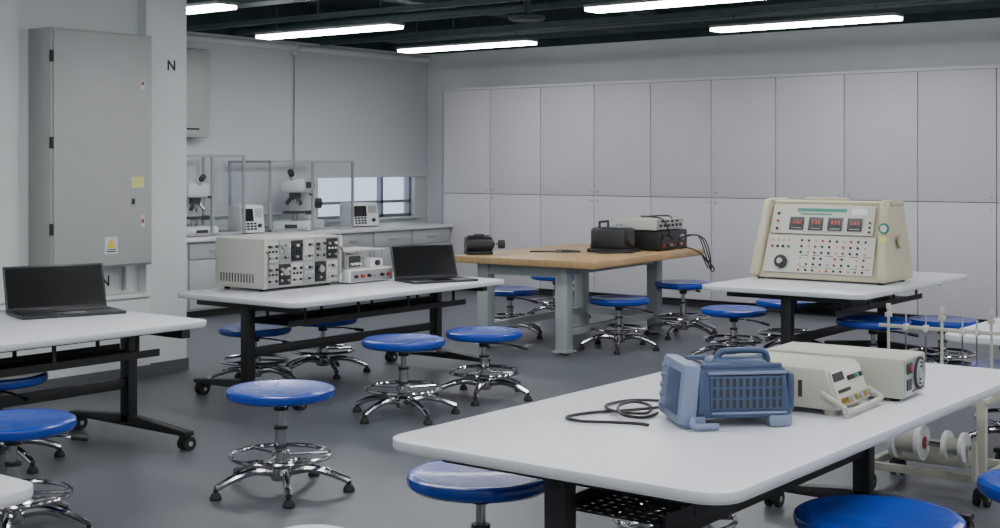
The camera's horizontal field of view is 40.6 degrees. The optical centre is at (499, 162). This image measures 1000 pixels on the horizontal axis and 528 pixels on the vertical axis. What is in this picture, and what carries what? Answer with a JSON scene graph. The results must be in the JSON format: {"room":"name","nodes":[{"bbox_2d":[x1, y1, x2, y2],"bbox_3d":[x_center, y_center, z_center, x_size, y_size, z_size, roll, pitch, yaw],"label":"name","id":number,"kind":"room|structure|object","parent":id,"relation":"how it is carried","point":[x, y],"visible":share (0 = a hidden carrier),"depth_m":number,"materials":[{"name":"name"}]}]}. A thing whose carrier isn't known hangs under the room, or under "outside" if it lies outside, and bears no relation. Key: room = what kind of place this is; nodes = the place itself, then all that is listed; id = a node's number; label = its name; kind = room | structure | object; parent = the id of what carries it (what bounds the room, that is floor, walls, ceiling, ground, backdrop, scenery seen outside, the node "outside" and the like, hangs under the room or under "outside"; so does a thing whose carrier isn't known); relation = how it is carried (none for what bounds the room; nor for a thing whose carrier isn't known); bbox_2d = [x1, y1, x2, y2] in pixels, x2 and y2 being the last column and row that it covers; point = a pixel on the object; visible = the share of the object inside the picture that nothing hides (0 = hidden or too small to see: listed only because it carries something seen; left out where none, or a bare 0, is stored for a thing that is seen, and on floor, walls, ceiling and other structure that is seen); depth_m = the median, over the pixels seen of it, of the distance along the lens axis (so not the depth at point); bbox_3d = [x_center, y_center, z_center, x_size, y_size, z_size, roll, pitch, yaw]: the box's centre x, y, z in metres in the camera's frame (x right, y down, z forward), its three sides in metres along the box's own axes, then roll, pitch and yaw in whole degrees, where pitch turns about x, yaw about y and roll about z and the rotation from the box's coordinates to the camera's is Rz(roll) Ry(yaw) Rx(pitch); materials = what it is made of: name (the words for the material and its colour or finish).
{"room":"electronics workshop","nodes":[
{"label":"electronics workshop","id":0,"kind":"room"},
{"bbox_2d":[0,0,17,303],"bbox_3d":[-3.400,-0.492,9.295,0.070,2.905,0.140,0,0,38],"label":"pilaster","id":1,"kind":"object","parent":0,"point":[8,8],"depth_m":9.27,"materials":[{"name":"white paint"}]},
{"bbox_2d":[1,0,137,303],"bbox_3d":[-7.011,-0.172,7.671,3.670,3.545,10.000,0,0,38],"label":"wall","id":2,"kind":"structure","parent":0,"point":[116,16],"depth_m":9.64,"materials":[{"name":"white paint"}]},
{"bbox_2d":[0,291,151,378],"bbox_3d":[-5.606,1.285,6.349,0.170,0.630,9.620,0,0,38],"label":"wall ledge","id":3,"kind":"object","parent":2,"relation":"attached to","point":[137,301],"depth_m":9.84,"materials":[{"name":"white paint"}]},
{"bbox_2d":[28,27,151,289],"bbox_3d":[-2.932,0.005,9.714,0.298,1.890,0.866,0,0,38],"label":"enclosure","id":4,"kind":"object","parent":2,"relation":"on","point":[90,92],"visible":0.93,"depth_m":9.52,"materials":[{"name":"grey metal"}]},
{"bbox_2d":[0,358,188,395],"bbox_3d":[-5.449,1.555,6.474,0.065,0.090,10.010,0,0,38],"label":"baseboard","id":5,"kind":"structure","parent":2,"relation":"attached to","point":[144,371],"depth_m":9.79,"materials":[{"name":"grey"}]},
{"bbox_2d":[187,0,426,226],"bbox_3d":[-3.199,-0.175,15.464,0.200,3.550,7.000,0,0,38],"label":"wall","id":6,"kind":"structure","parent":0,"point":[418,184],"depth_m":16.31,"materials":[{"name":"paint"}]},
{"bbox_2d":[187,48,208,137],"bbox_3d":[-3.451,-0.765,14.718,0.232,0.970,0.550,0,0,38],"label":"wall cabinet","id":7,"kind":"object","parent":6,"relation":"attached to","point":[197,59],"visible":0.53,"depth_m":14.74,"materials":[{"name":"grey metal"}]},
{"bbox_2d":[187,34,296,216],"bbox_3d":[-3.201,-0.408,15.207,0.109,2.044,2.430,0,0,38],"label":"roller blind","id":8,"kind":"object","parent":6,"relation":"attached to","point":[251,81],"visible":0.52,"depth_m":15.59,"materials":[{"name":"fabric"}]},
{"bbox_2d":[294,43,429,177],"bbox_3d":[-1.718,-0.623,17.132,0.109,1.614,2.430,0,0,38],"label":"roller blind","id":9,"kind":"object","parent":6,"relation":"attached to","point":[365,108],"visible":0.87,"depth_m":17.06,"materials":[{"name":"fabric"}]},
{"bbox_2d":[318,177,417,221],"bbox_3d":[-1.813,-0.285,17.174,0.170,2.030,2.160,0,0,38],"label":"window","id":10,"kind":"structure","parent":6,"relation":"in","point":[407,200],"depth_m":17.57,"materials":[{"name":"silver metal"}]},
{"bbox_2d":[0,290,999,527],"bbox_3d":[-0.042,1.675,6.722,16.070,0.150,17.600,0,0,38],"label":"floor","id":11,"kind":"structure","parent":0,"point":[123,476],"depth_m":7.93,"materials":[{"name":"plastic"}]},
{"bbox_2d":[0,474,32,507],"bbox_3d":[-2.507,1.245,3.186,1.340,0.710,2.390,0,0,38],"label":"table","id":12,"kind":"object","parent":11,"relation":"on","point":[13,491],"visible":1,"depth_m":3.68,"materials":[{"name":"laminate"}]},
{"bbox_2d":[0,372,64,473],"bbox_3d":[-2.654,1.360,7.155,0.666,0.480,0.696,0,0,38],"label":"stool","id":13,"kind":"object","parent":11,"relation":"on","point":[27,380],"visible":0.59,"depth_m":7.06,"materials":[{"name":"blue plastic"}]},
{"bbox_2d":[0,409,91,527],"bbox_3d":[-2.062,1.350,5.801,0.666,0.500,0.696,0,0,5],"label":"stool","id":14,"kind":"object","parent":11,"relation":"on","point":[17,426],"visible":0.91,"depth_m":5.77,"materials":[{"name":"blue plastic"}]},
{"bbox_2d":[0,311,205,450],"bbox_3d":[-2.863,1.245,7.108,1.350,0.710,2.370,0,0,38],"label":"table","id":15,"kind":"object","parent":11,"relation":"on","point":[16,334],"visible":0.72,"depth_m":7.48,"materials":[{"name":"laminate"}]},
{"bbox_2d":[2,263,125,319],"bbox_3d":[-2.580,0.753,7.992,0.600,0.274,0.448,0,0,-34],"label":"laptop","id":16,"kind":"object","parent":15,"relation":"on","point":[63,290],"visible":1,"depth_m":8.10,"materials":[{"name":"black plastic"}]},
{"bbox_2d":[138,0,186,362],"bbox_3d":[-2.583,-0.172,10.332,0.100,3.545,0.380,0,0,38],"label":"wall pillar","id":17,"kind":"structure","parent":11,"relation":"on","point":[165,21],"depth_m":10.31,"materials":[{"name":"white paint"}]},
{"bbox_2d":[167,60,174,70],"bbox_3d":[-2.515,-0.748,10.334,0.002,0.079,0.074,0,0,38],"label":"sign","id":18,"kind":"object","parent":17,"relation":"attached to","point":[168,61],"visible":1,"depth_m":10.33,"materials":[{"name":"grey plastic"}]},
{"bbox_2d":[206,323,295,385],"bbox_3d":[-1.746,1.390,9.761,0.666,0.420,0.696,0,0,23],"label":"stool","id":19,"kind":"object","parent":11,"relation":"on","point":[234,329],"visible":0.67,"depth_m":9.71,"materials":[{"name":"blue plastic"}]},
{"bbox_2d":[209,379,354,508],"bbox_3d":[-1.038,1.347,6.591,0.666,0.505,0.696,0,0,3],"label":"stool","id":20,"kind":"object","parent":11,"relation":"on","point":[280,394],"visible":1,"depth_m":6.54,"materials":[{"name":"blue plastic"}]},
{"bbox_2d":[286,524,342,527],"bbox_3d":[-0.677,1.245,2.055,1.280,0.710,2.330,0,0,38],"label":"table","id":21,"kind":"object","parent":11,"relation":"on","point":[309,525],"visible":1,"depth_m":3.31,"materials":[{"name":"laminate"}]},
{"bbox_2d":[187,222,453,317],"bbox_3d":[-2.903,1.160,14.870,0.985,0.880,6.320,0,0,38],"label":"countertop","id":22,"kind":"structure","parent":11,"relation":"on","point":[201,251],"depth_m":15.57,"materials":[{"name":"laminate"}]},
{"bbox_2d":[187,174,217,236],"bbox_3d":[-3.303,0.441,14.313,0.403,0.654,0.666,0,0,-42],"label":"hardness tester","id":23,"kind":"object","parent":22,"relation":"on","point":[196,190],"visible":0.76,"depth_m":14.15,"materials":[{"name":"white metal"}]},
{"bbox_2d":[187,154,245,236],"bbox_3d":[-3.268,0.335,14.362,0.723,0.846,0.896,0,0,38],"label":"enclosure","id":24,"kind":"object","parent":22,"relation":"on","point":[220,232],"visible":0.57,"depth_m":14.34,"materials":[{"name":"silver metal"}]},
{"bbox_2d":[228,204,264,233],"bbox_3d":[-2.769,0.612,14.768,0.300,0.308,0.291,0,0,-42],"label":"controller","id":25,"kind":"object","parent":22,"relation":"on","point":[254,217],"visible":0.98,"depth_m":14.69,"materials":[{"name":"white plastic"}]},
{"bbox_2d":[228,160,353,231],"bbox_3d":[-2.374,0.365,15.522,0.723,0.786,1.326,0,0,38],"label":"enclosure","id":26,"kind":"object","parent":22,"relation":"on","point":[326,226],"visible":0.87,"depth_m":15.21,"materials":[{"name":"silver metal"}]},
{"bbox_2d":[273,169,323,230],"bbox_3d":[-2.324,0.418,15.575,0.432,0.701,0.713,0,0,8],"label":"microscope","id":27,"kind":"object","parent":22,"relation":"on","point":[298,188],"visible":0.97,"depth_m":15.37,"materials":[{"name":"white plastic"}]},
{"bbox_2d":[340,202,378,226],"bbox_3d":[-1.695,0.622,16.326,0.400,0.288,0.291,0,0,-42],"label":"controller","id":28,"kind":"object","parent":22,"relation":"on","point":[365,213],"visible":0.92,"depth_m":16.23,"materials":[{"name":"white plastic"}]},
{"bbox_2d":[282,318,370,379],"bbox_3d":[-1.321,1.385,10.310,0.666,0.430,0.696,0,0,-7],"label":"stool","id":29,"kind":"object","parent":11,"relation":"on","point":[322,357],"visible":0.73,"depth_m":10.25,"materials":[{"name":"blue plastic"}]},
{"bbox_2d":[177,273,503,409],"bbox_3d":[-1.095,1.245,9.805,1.220,0.710,2.240,0,0,38],"label":"table","id":30,"kind":"object","parent":11,"relation":"on","point":[290,301],"visible":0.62,"depth_m":9.35,"materials":[{"name":"laminate"}]},
{"bbox_2d":[216,233,342,291],"bbox_3d":[-1.577,0.708,9.707,0.536,0.365,0.762,0,0,38],"label":"electronic test equipment","id":31,"kind":"object","parent":30,"relation":"on","point":[263,262],"visible":1,"depth_m":9.49,"materials":[{"name":"beige metal"}]},
{"bbox_2d":[340,247,392,282],"bbox_3d":[-1.104,0.764,10.178,0.430,0.232,0.480,0,0,38],"label":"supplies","id":32,"kind":"object","parent":30,"relation":"on","point":[356,268],"visible":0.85,"depth_m":10.06,"materials":[{"name":"white plastic"}]},
{"bbox_2d":[390,243,477,283],"bbox_3d":[-0.501,0.758,10.210,0.540,0.264,0.415,0,0,-30],"label":"laptop","id":33,"kind":"object","parent":30,"relation":"on","point":[420,263],"visible":1,"depth_m":10.31,"materials":[{"name":"black plastic"}]},
{"bbox_2d":[353,333,459,424],"bbox_3d":[-0.580,1.355,8.555,0.666,0.490,0.696,0,0,-12],"label":"stool","id":34,"kind":"object","parent":11,"relation":"on","point":[402,343],"visible":1,"depth_m":8.51,"materials":[{"name":"blue plastic"}]},
{"bbox_2d":[406,460,543,527],"bbox_3d":[-0.038,1.350,4.820,0.666,0.500,0.696,0,0,-16],"label":"stool","id":35,"kind":"object","parent":11,"relation":"on","point":[439,480],"visible":0.77,"depth_m":4.66,"materials":[{"name":"blue plastic"}]},
{"bbox_2d":[432,326,531,405],"bbox_3d":[-0.080,1.373,9.219,0.666,0.455,0.696,0,0,28],"label":"stool","id":36,"kind":"object","parent":11,"relation":"on","point":[483,335],"visible":0.94,"depth_m":9.18,"materials":[{"name":"blue plastic"}]},
{"bbox_2d":[494,286,542,338],"bbox_3d":[0.121,1.380,12.478,0.666,0.440,0.696,0,0,38],"label":"stool","id":37,"kind":"object","parent":11,"relation":"on","point":[511,293],"visible":0.48,"depth_m":12.42,"materials":[{"name":"blue plastic"}]},
{"bbox_2d":[527,275,590,317],"bbox_3d":[0.610,1.375,13.989,0.666,0.450,0.696,0,0,8],"label":"stool","id":38,"kind":"object","parent":11,"relation":"on","point":[545,305],"visible":0.37,"depth_m":13.90,"materials":[{"name":"blue plastic"}]},
{"bbox_2d":[455,244,704,354],"bbox_3d":[0.751,1.200,12.154,1.420,0.800,2.080,0,0,34],"label":"wooden workbench","id":39,"kind":"object","parent":11,"relation":"on","point":[562,267],"visible":0.81,"depth_m":11.67,"materials":[{"name":"brown wood"}]},
{"bbox_2d":[464,234,504,254],"bbox_3d":[-0.132,0.711,11.854,0.348,0.178,0.170,0,0,-12],"label":"motor","id":40,"kind":"object","parent":39,"relation":"on","point":[476,244],"visible":1,"depth_m":11.78,"materials":[{"name":"black metal"}]},
{"bbox_2d":[530,249,580,252],"bbox_3d":[0.502,0.789,12.075,0.442,0.021,0.183,0,0,-22],"label":"power cable","id":41,"kind":"object","parent":39,"relation":"on","point":[556,250],"visible":1,"depth_m":12.08,"materials":[{"name":"black rubber"}]},
{"bbox_2d":[587,220,640,253],"bbox_3d":[1.006,0.659,12.081,0.436,0.281,0.442,0,0,30],"label":"transformer","id":42,"kind":"object","parent":39,"relation":"on","point":[618,239],"visible":1,"depth_m":12.04,"materials":[{"name":"grey metal"}]},
{"bbox_2d":[617,215,686,250],"bbox_3d":[1.431,0.642,12.531,0.496,0.316,0.600,0,0,34],"label":"meter","id":43,"kind":"object","parent":39,"relation":"on","point":[652,232],"visible":0.86,"depth_m":12.31,"materials":[{"name":"black metal"}]},
{"bbox_2d":[678,234,714,271],"bbox_3d":[1.797,0.829,12.364,0.335,0.352,0.173,0,0,10],"label":"lead","id":44,"kind":"object","parent":39,"relation":"on","point":[705,259],"visible":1,"depth_m":12.37,"materials":[{"name":"black rubber"}]},
{"bbox_2d":[578,295,658,353],"bbox_3d":[1.055,1.380,11.628,0.666,0.440,0.696,0,0,26],"label":"stool","id":45,"kind":"object","parent":11,"relation":"on","point":[617,333],"visible":1,"depth_m":11.57,"materials":[{"name":"blue plastic"}]},
{"bbox_2d":[612,501,737,527],"bbox_3d":[0.732,1.365,5.408,0.666,0.470,0.696,0,0,18],"label":"stool","id":46,"kind":"object","parent":11,"relation":"on","point":[733,517],"visible":0.16,"depth_m":5.40,"materials":[{"name":"blue plastic"}]},
{"bbox_2d":[644,279,716,339],"bbox_3d":[1.727,1.350,12.526,0.666,0.500,0.696,0,0,-22],"label":"stool","id":47,"kind":"object","parent":11,"relation":"on","point":[682,285],"visible":0.95,"depth_m":12.47,"materials":[{"name":"blue plastic"}]},
{"bbox_2d":[393,363,999,527],"bbox_3d":[0.933,1.245,5.056,1.250,0.710,2.710,0,0,38],"label":"table","id":48,"kind":"object","parent":11,"relation":"on","point":[721,473],"visible":0.73,"depth_m":4.35,"materials":[{"name":"laminate"}]},
{"bbox_2d":[565,399,659,425],"bbox_3d":[0.446,0.878,4.814,0.310,0.022,0.500,0,0,23],"label":"coiled cable","id":49,"kind":"object","parent":48,"relation":"on","point":[623,412],"visible":0.86,"depth_m":4.75,"materials":[{"name":"black rubber"}]},
{"bbox_2d":[658,347,793,430],"bbox_3d":[0.782,0.760,4.636,0.431,0.256,0.319,0,0,-7],"label":"oscilloscope","id":50,"kind":"object","parent":48,"relation":"on","point":[728,383],"visible":1,"depth_m":4.54,"materials":[{"name":"blue plastic"}]},
{"bbox_2d":[741,351,883,414],"bbox_3d":[1.097,0.807,4.972,0.527,0.165,0.383,0,0,35],"label":"instrument","id":51,"kind":"object","parent":48,"relation":"on","point":[828,384],"visible":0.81,"depth_m":4.80,"materials":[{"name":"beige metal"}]},
{"bbox_2d":[767,341,925,401],"bbox_3d":[1.352,0.810,5.265,0.556,0.160,0.270,0,0,34],"label":"electronic test instrument","id":52,"kind":"object","parent":48,"relation":"on","point":[897,374],"visible":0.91,"depth_m":5.09,"materials":[{"name":"beige metal"}]},
{"bbox_2d":[442,64,999,322],"bbox_3d":[5.244,0.328,12.976,14.645,2.545,0.630,0,0,38],"label":"storage cabinets","id":53,"kind":"object","parent":11,"relation":"on","point":[524,166],"visible":0.76,"depth_m":14.72,"materials":[{"name":"grey"}]},
{"bbox_2d":[692,305,769,354],"bbox_3d":[1.912,1.385,10.871,0.666,0.430,0.696,0,0,38],"label":"stool","id":54,"kind":"object","parent":11,"relation":"on","point":[734,313],"visible":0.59,"depth_m":10.85,"materials":[{"name":"blue plastic"}]},
{"bbox_2d":[752,298,823,348],"bbox_3d":[2.446,1.375,11.332,0.666,0.450,0.696,0,0,-2],"label":"stool","id":55,"kind":"object","parent":11,"relation":"on","point":[773,339],"visible":0.22,"depth_m":11.28,"materials":[{"name":"blue plastic"}]},
{"bbox_2d":[702,271,967,352],"bbox_3d":[2.603,1.245,10.321,1.270,0.710,2.170,0,0,38],"label":"table","id":56,"kind":"object","parent":11,"relation":"on","point":[826,294],"visible":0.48,"depth_m":9.81,"materials":[{"name":"laminate"}]},
{"bbox_2d":[749,197,912,284],"bbox_3d":[2.521,0.578,10.299,1.121,0.625,0.540,0,0,38],"label":"console","id":57,"kind":"object","parent":56,"relation":"on","point":[811,238],"visible":1,"depth_m":10.12,"materials":[{"name":"beige plastic"}]},
{"bbox_2d":[836,315,918,347],"bbox_3d":[2.719,1.360,9.709,0.666,0.480,0.696,0,0,18],"label":"stool","id":58,"kind":"object","parent":11,"relation":"on","point":[870,323],"visible":0.25,"depth_m":9.66,"materials":[{"name":"blue plastic"}]},
{"bbox_2d":[793,494,966,527],"bbox_3d":[1.228,1.355,4.265,0.666,0.490,0.696,0,0,23],"label":"stool","id":59,"kind":"object","parent":11,"relation":"on","point":[850,510],"visible":1,"depth_m":4.31,"materials":[{"name":"blue plastic"}]},
{"bbox_2d":[874,303,999,506],"bbox_3d":[2.123,1.153,6.589,0.636,0.895,0.562,0,0,38],"label":"cart","id":60,"kind":"object","parent":11,"relation":"on","point":[916,445],"visible":0.71,"depth_m":6.44,"materials":[{"name":"beige metal"}]},
{"bbox_2d":[907,315,979,366],"bbox_3d":[3.345,1.385,10.109,0.666,0.430,0.696,0,0,38],"label":"stool","id":61,"kind":"object","parent":11,"relation":"on","point":[954,322],"visible":0.41,"depth_m":10.08,"materials":[{"name":"blue plastic"}]},
{"bbox_2d":[945,317,999,459],"bbox_3d":[3.513,1.245,7.487,1.370,0.710,2.250,0,0,38],"label":"table","id":62,"kind":"object","parent":11,"relation":"on","point":[984,326],"visible":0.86,"depth_m":7.01,"materials":[{"name":"laminate"}]},
{"bbox_2d":[958,359,999,437],"bbox_3d":[2.932,1.365,7.524,0.666,0.470,0.696,0,0,38],"label":"stool","id":63,"kind":"object","parent":11,"relation":"on","point":[993,426],"visible":0.31,"depth_m":7.55,"materials":[{"name":"blue plastic"}]},
{"bbox_2d":[976,468,999,502],"bbox_3d":[1.968,1.355,4.695,0.666,0.490,0.696,0,0,-2],"label":"stool","id":64,"kind":"object","parent":11,"relation":"on","point":[988,483],"visible":1,"depth_m":4.69,"materials":[{"name":"blue plastic"}]},
{"bbox_2d":[187,0,999,48],"bbox_3d":[-0.042,-1.677,6.722,15.470,0.555,17.000,0,0,38],"label":"ceiling","id":65,"kind":"structure","parent":0,"point":[438,21],"depth_m":13.92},
{"bbox_2d":[187,0,238,13],"bbox_3d":[-2.914,-1.600,11.458,1.820,0.700,0.220,0,0,38],"label":"pendant lamp","id":66,"kind":"object","parent":65,"relation":"hanging from","point":[209,6],"visible":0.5,"depth_m":10.96,"materials":[{"name":"white plastic"}]},
{"bbox_2d":[255,0,404,39],"bbox_3d":[-1.676,-1.600,13.066,1.820,0.700,0.220,0,0,38],"label":"pendant lamp","id":67,"kind":"object","parent":65,"relation":"hanging from","point":[377,26],"visible":0.97,"depth_m":12.93,"materials":[{"name":"white plastic"}]},
{"bbox_2d":[306,0,409,9],"bbox_3d":[-0.042,-2.025,6.722,16.070,0.150,17.600,0,0,38],"label":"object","id":68,"kind":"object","parent":65,"relation":"attached to","point":[355,4],"depth_m":16.51,"materials":[{"name":"black metal"}]},
{"bbox_2d":[396,2,537,52],"bbox_3d":[-0.382,-1.600,14.746,1.820,0.700,0.220,0,0,38],"label":"pendant lamp","id":69,"kind":"object","parent":65,"relation":"hanging from","point":[523,41],"visible":0.88,"depth_m":14.61,"materials":[{"name":"white plastic"}]},
{"bbox_2d":[508,0,544,21],"bbox_3d":[0.246,-1.640,12.432,0.340,0.660,0.340,0,0,38],"label":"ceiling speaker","id":70,"kind":"object","parent":65,"relation":"hanging from","point":[526,16],"depth_m":12.34},
{"bbox_2d":[583,0,754,12],"bbox_3d":[1.470,-1.600,10.644,1.820,0.700,0.220,0,0,38],"label":"pendant lamp","id":71,"kind":"object","parent":65,"relation":"hanging from","point":[630,5],"visible":1,"depth_m":10.80,"materials":[{"name":"white plastic"}]},
{"bbox_2d":[709,2,903,32],"bbox_3d":[2.763,-1.600,12.324,1.820,0.700,0.220,0,0,38],"label":"pendant lamp","id":72,"kind":"object","parent":65,"relation":"hanging from","point":[878,17],"visible":1,"depth_m":12.20,"materials":[{"name":"white plastic"}]},
{"bbox_2d":[427,8,999,222],"bbox_3d":[5.205,-0.175,13.536,16.070,3.550,0.200,0,0,38],"label":"wall","id":73,"kind":"structure","parent":0,"point":[961,37],"depth_m":15.58,"materials":[{"name":"paint"}]}
]}

